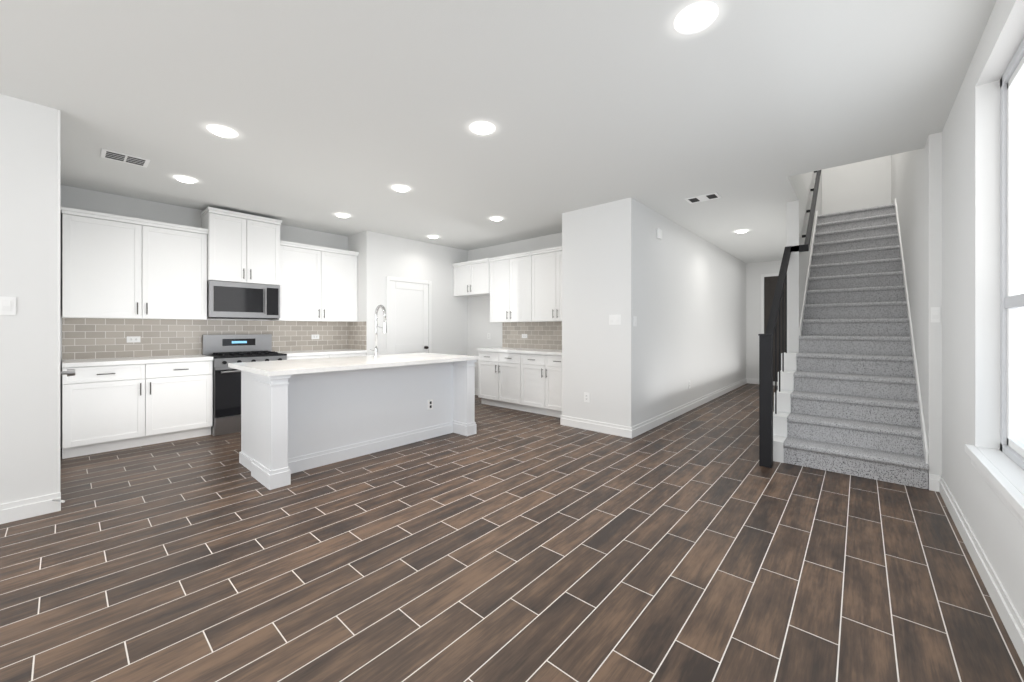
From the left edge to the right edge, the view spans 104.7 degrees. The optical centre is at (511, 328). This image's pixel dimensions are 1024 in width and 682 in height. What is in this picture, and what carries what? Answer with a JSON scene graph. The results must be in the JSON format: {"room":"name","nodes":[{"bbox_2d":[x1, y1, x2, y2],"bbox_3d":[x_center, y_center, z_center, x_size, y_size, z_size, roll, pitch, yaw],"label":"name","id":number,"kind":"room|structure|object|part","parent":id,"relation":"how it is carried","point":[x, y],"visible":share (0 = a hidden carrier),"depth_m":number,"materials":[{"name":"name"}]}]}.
{"room":"open-plan kitchen","nodes":[
{"label":"open-plan kitchen","id":0,"kind":"room"},
{"bbox_2d":[0,94,57,503],"bbox_3d":[-5.165,-0.130,2.134,2.290,2.760,3.570,0,0,41],"label":"wall","id":1,"kind":"structure","parent":0,"point":[28,130],"depth_m":2.62,"materials":[{"name":"white paint"}]},
{"bbox_2d":[0,296,15,314],"bbox_3d":[-3.263,-0.150,2.550,0.010,0.118,0.075,0,0,41],"label":"light switch","id":2,"kind":"object","parent":1,"relation":"attached to","point":[7,304],"visible":1,"depth_m":2.55,"materials":[{"name":"white plastic"}]},
{"bbox_2d":[58,110,59,492],"bbox_3d":[-3.124,-0.129,2.724,0.015,2.758,0.013,0,0,41],"label":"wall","id":3,"kind":"structure","parent":1,"relation":"attached to","point":[58,110],"depth_m":2.72,"materials":[{"name":"white paint"}]},
{"bbox_2d":[60,369,74,376],"bbox_3d":[-3.247,0.320,2.880,0.054,0.054,0.084,0,0,41],"label":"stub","id":4,"kind":"object","parent":1,"relation":"attached to","point":[70,372],"visible":0.84,"depth_m":2.88,"materials":[{"name":"silver metal"}]},
{"bbox_2d":[60,185,347,447],"bbox_3d":[-3.762,-0.130,5.343,0.150,2.760,3.100,0,0,41],"label":"wall","id":5,"kind":"structure","parent":0,"point":[70,197],"depth_m":4.62,"materials":[{"name":"white paint"}]},
{"bbox_2d":[60,206,561,322],"bbox_3d":[-2.045,-0.790,5.944,6.168,1.350,2.542,0,0,-17],"label":"upper cabinet","id":6,"kind":"object","parent":5,"relation":"attached to","point":[114,266],"visible":0.94,"depth_m":4.89,"materials":[{"name":"white wood"}]},
{"bbox_2d":[207,280,279,319],"bbox_3d":[-3.521,-0.359,5.164,0.441,0.452,0.772,0,0,41],"label":"microwave","id":7,"kind":"object","parent":6,"relation":"attached to","point":[225,300],"visible":0.94,"depth_m":5.01,"materials":[{"name":"silver metal"}]},
{"bbox_2d":[62,318,561,359],"bbox_3d":[-1.976,0.105,5.774,6.159,0.440,1.683,0,0,-16],"label":"backsplash","id":8,"kind":"structure","parent":5,"relation":"attached to","point":[82,338],"depth_m":5.02,"materials":[{"name":"tile"}]},
{"bbox_2d":[127,336,140,342],"bbox_3d":[-4.351,0.120,4.542,0.008,0.070,0.115,0,0,41],"label":"outlet","id":9,"kind":"object","parent":8,"relation":"attached to","point":[130,339],"visible":1,"depth_m":4.54,"materials":[{"name":"white plastic"}]},
{"bbox_2d":[311,335,318,338],"bbox_3d":[-3.015,0.120,6.057,0.008,0.070,0.115,0,0,41],"label":"outlet","id":10,"kind":"object","parent":8,"relation":"attached to","point":[312,336],"visible":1,"depth_m":6.05,"materials":[{"name":"white plastic"}]},
{"bbox_2d":[348,231,467,355],"bbox_3d":[-1.774,-0.130,7.144,0.750,2.760,2.230,0,0,41],"label":"wall","id":11,"kind":"structure","parent":0,"point":[380,256],"depth_m":6.68,"materials":[{"name":"white paint"}]},
{"bbox_2d":[386,276,431,354],"bbox_3d":[-1.697,0.204,6.615,0.105,2.092,0.884,0,0,41],"label":"door","id":12,"kind":"structure","parent":11,"relation":"attached to","point":[408,305],"depth_m":6.62,"materials":[{"name":"white wood"}]},
{"bbox_2d":[0,0,996,262],"bbox_3d":[0.088,-1.690,4.455,7.100,0.360,14.300,0,0,41],"label":"ceiling","id":13,"kind":"structure","parent":0,"point":[338,101],"depth_m":2.59,"materials":[{"name":"white paint"}]},
{"bbox_2d":[100,148,149,167],"bbox_3d":[-3.415,-1.506,3.491,0.240,0.006,0.300,0,0,41],"label":"ceiling vent","id":14,"kind":"object","parent":13,"relation":"in","point":[108,154],"visible":1,"depth_m":3.48,"materials":[{"name":"white metal"}]},
{"bbox_2d":[161,171,208,185],"bbox_3d":[-3.282,-1.496,3.974,0.380,0.026,0.380,0,0,41],"label":"recessed light","id":15,"kind":"object","parent":13,"relation":"in","point":[184,178],"visible":1,"depth_m":3.94,"materials":[{"name":"white plastic"}]},
{"bbox_2d":[190,118,251,142],"bbox_3d":[-2.209,-1.496,3.014,0.380,0.026,0.380,0,0,41],"label":"recessed light","id":16,"kind":"object","parent":13,"relation":"in","point":[221,130],"visible":1,"depth_m":2.99,"materials":[{"name":"white plastic"}]},
{"bbox_2d":[327,211,357,218],"bbox_3d":[-2.242,-1.496,5.229,0.380,0.026,0.380,0,0,41],"label":"recessed light","id":17,"kind":"object","parent":13,"relation":"in","point":[337,214],"visible":1,"depth_m":5.21,"materials":[{"name":"white plastic"}]},
{"bbox_2d":[383,182,418,193],"bbox_3d":[-1.187,-1.496,4.233,0.380,0.026,0.380,0,0,41],"label":"recessed light","id":18,"kind":"object","parent":13,"relation":"in","point":[395,187],"visible":1,"depth_m":4.21,"materials":[{"name":"white"}]},
{"bbox_2d":[421,234,444,238],"bbox_3d":[-1.284,-1.496,6.438,0.380,0.026,0.380,0,0,41],"label":"recessed light","id":19,"kind":"object","parent":13,"relation":"in","point":[429,236],"visible":1,"depth_m":6.41,"materials":[{"name":"white plastic"}]},
{"bbox_2d":[457,114,507,139],"bbox_3d":[-0.222,-1.496,2.969,0.380,0.026,0.380,0,0,41],"label":"recessed light","id":20,"kind":"object","parent":13,"relation":"in","point":[478,127],"visible":1,"depth_m":2.94,"materials":[{"name":"white plastic"}]},
{"bbox_2d":[483,214,509,221],"bbox_3d":[-0.211,-1.496,5.386,0.380,0.026,0.380,0,0,41],"label":"recessed light","id":21,"kind":"object","parent":13,"relation":"in","point":[493,217],"visible":1,"depth_m":5.35,"materials":[{"name":"white plastic"}]},
{"bbox_2d":[654,0,740,45],"bbox_3d":[0.892,-1.496,1.919,0.380,0.026,0.380,0,0,41],"label":"recessed light","id":22,"kind":"object","parent":13,"relation":"in","point":[680,22],"visible":1,"depth_m":1.92,"materials":[{"name":"white plastic"}]},
{"bbox_2d":[684,192,721,203],"bbox_3d":[2.200,-1.506,4.552,0.340,0.006,0.220,0,0,41],"label":"ceiling vent","id":23,"kind":"object","parent":13,"relation":"in","point":[711,196],"visible":1,"depth_m":4.55,"materials":[{"name":"white metal"}]},
{"bbox_2d":[728,228,755,233],"bbox_3d":[3.535,-1.496,6.082,0.380,0.026,0.380,0,0,41],"label":"recessed light","id":24,"kind":"object","parent":13,"relation":"in","point":[741,230],"visible":1,"depth_m":6.05,"materials":[{"name":"white plastic"}]},
{"bbox_2d":[0,383,1023,681],"bbox_3d":[0.088,1.310,4.455,7.100,0.120,14.300,0,0,41],"label":"floor","id":25,"kind":"structure","parent":0,"point":[527,546],"depth_m":2.07,"materials":[{"name":"brown tile"}]},
{"bbox_2d":[202,334,286,435],"bbox_3d":[-3.419,0.662,5.074,0.714,1.175,0.772,0,0,41],"label":"range","id":26,"kind":"object","parent":25,"relation":"on","point":[224,349],"visible":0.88,"depth_m":4.76,"materials":[{"name":"silver metal"}]},
{"bbox_2d":[62,347,561,458],"bbox_3d":[-1.944,0.787,5.572,6.148,0.925,2.120,0,0,-18],"label":"base cabinet","id":27,"kind":"object","parent":25,"relation":"on","point":[109,404],"visible":0.77,"depth_m":4.32,"materials":[{"name":"white wood"}]},
{"bbox_2d":[228,353,478,489],"bbox_3d":[-1.551,0.787,4.240,1.105,0.925,2.240,0,0,41],"label":"kitchen island","id":28,"kind":"object","parent":25,"relation":"on","point":[297,415],"visible":1,"depth_m":3.79,"materials":[{"name":"white wood"}]},
{"bbox_2d":[370,305,386,356],"bbox_3d":[-1.525,0.023,4.514,0.245,0.603,0.109,0,0,41],"label":"faucet","id":29,"kind":"object","parent":28,"relation":"on","point":[378,307],"visible":0.98,"depth_m":4.57,"materials":[{"name":"silver metal"}]},
{"bbox_2d":[758,170,928,488],"bbox_3d":[4.381,-0.900,5.196,1.097,4.300,5.205,0,0,41],"label":"staircase","id":30,"kind":"structure","parent":25,"relation":"on","point":[849,402],"depth_m":4.09,"materials":[{"name":"grey carpet"}]},
{"bbox_3d":[3.733,-0.900,5.102,0.248,4.300,4.208,0,0,41],"label":"railing","id":31,"kind":"part","parent":30,"relation":"part of","materials":[{"name":"black metal"}]},
{"bbox_3d":[4.137,-0.428,4.798,0.938,3.034,3.730,0,0,41],"label":"skirt trim","id":32,"kind":"part","parent":30,"relation":"part of","materials":[{"name":"white"}]},
{"bbox_2d":[468,233,561,388],"bbox_3d":[0.230,-0.130,6.763,2.760,2.760,0.150,0,0,41],"label":"wall","id":33,"kind":"structure","parent":0,"point":[479,324],"depth_m":7.26,"materials":[{"name":"white paint"}]},
{"bbox_2d":[562,197,745,426],"bbox_3d":[3.027,-0.130,7.130,0.950,2.760,6.100,0,0,41],"label":"wall","id":34,"kind":"structure","parent":0,"point":[686,294],"depth_m":5.03,"materials":[{"name":"white paint"}]},
{"bbox_2d":[0,378,1023,665],"bbox_3d":[0.294,1.188,4.273,6.150,0.125,14.000,0,0,41],"label":"baseboard","id":35,"kind":"structure","parent":34,"relation":"attached to","point":[1012,621],"depth_m":2.60,"materials":[{"name":"white wood"}]},
{"bbox_2d":[584,392,588,401],"bbox_3d":[0.928,0.850,4.908,0.075,0.118,0.008,0,0,41],"label":"outlet","id":36,"kind":"object","parent":34,"relation":"attached to","point":[586,395],"visible":1,"depth_m":4.91,"materials":[{"name":"white plastic"}]},
{"bbox_2d":[609,315,620,324],"bbox_3d":[1.212,-0.110,4.656,0.150,0.118,0.010,0,0,41],"label":"light switch","id":37,"kind":"object","parent":34,"relation":"attached to","point":[613,319],"visible":1,"depth_m":4.65,"materials":[{"name":"white plastic"}]},
{"bbox_2d":[656,228,661,238],"bbox_3d":[1.908,-1.230,5.117,0.034,0.120,0.120,0,0,41],"label":"detector","id":38,"kind":"object","parent":34,"relation":"attached to","point":[658,231],"visible":1,"depth_m":5.08,"materials":[{"name":"white plastic"}]},
{"bbox_2d":[746,260,781,378],"bbox_3d":[6.338,-0.130,8.377,2.370,2.760,0.150,0,0,41],"label":"wall","id":39,"kind":"structure","parent":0,"point":[754,271],"depth_m":9.00,"materials":[{"name":"white paint"}]},
{"bbox_2d":[761,273,785,381],"bbox_3d":[6.001,0.009,8.576,1.024,2.482,0.038,0,0,41],"label":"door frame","id":40,"kind":"structure","parent":39,"relation":"attached to","point":[768,284],"depth_m":8.77,"materials":[{"name":"white wood"}]},
{"bbox_2d":[786,170,821,352],"bbox_3d":[4.559,-1.550,6.079,0.120,5.600,5.650,0,0,41],"label":"wall","id":41,"kind":"structure","parent":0,"point":[796,218],"depth_m":4.69,"materials":[{"name":"white paint"}]},
{"bbox_2d":[822,155,890,214],"bbox_3d":[4.581,-3.110,5.393,1.060,2.480,4.950,0,0,41],"label":"wall","id":42,"kind":"structure","parent":0,"point":[867,183],"depth_m":7.08,"materials":[{"name":"white paint"}]},
{"bbox_2d":[891,132,941,488],"bbox_3d":[5.361,-1.550,5.272,0.270,5.600,6.100,0,0,41],"label":"wall","id":43,"kind":"structure","parent":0,"point":[916,175],"depth_m":3.18,"materials":[{"name":"white paint"}]},
{"bbox_2d":[931,307,939,321],"bbox_3d":[3.265,-0.110,3.046,0.050,0.118,0.010,0,0,41],"label":"switch","id":44,"kind":"object","parent":43,"relation":"attached to","point":[935,311],"visible":1,"depth_m":3.04,"materials":[{"name":"white plastic"}]},
{"bbox_2d":[942,0,1023,622],"bbox_3d":[0.709,-0.130,-0.058,0.200,2.760,8.050,0,0,41],"label":"wall","id":45,"kind":"structure","parent":0,"point":[971,130],"depth_m":2.14,"materials":[{"name":"white paint"}]},
{"bbox_2d":[965,38,1023,526],"bbox_3d":[1.943,-0.290,1.406,0.185,2.060,1.940,0,0,41],"label":"window","id":46,"kind":"structure","parent":45,"relation":"in","point":[1002,469],"depth_m":2.01,"materials":[{"name":"grey plastic"}]}
]}

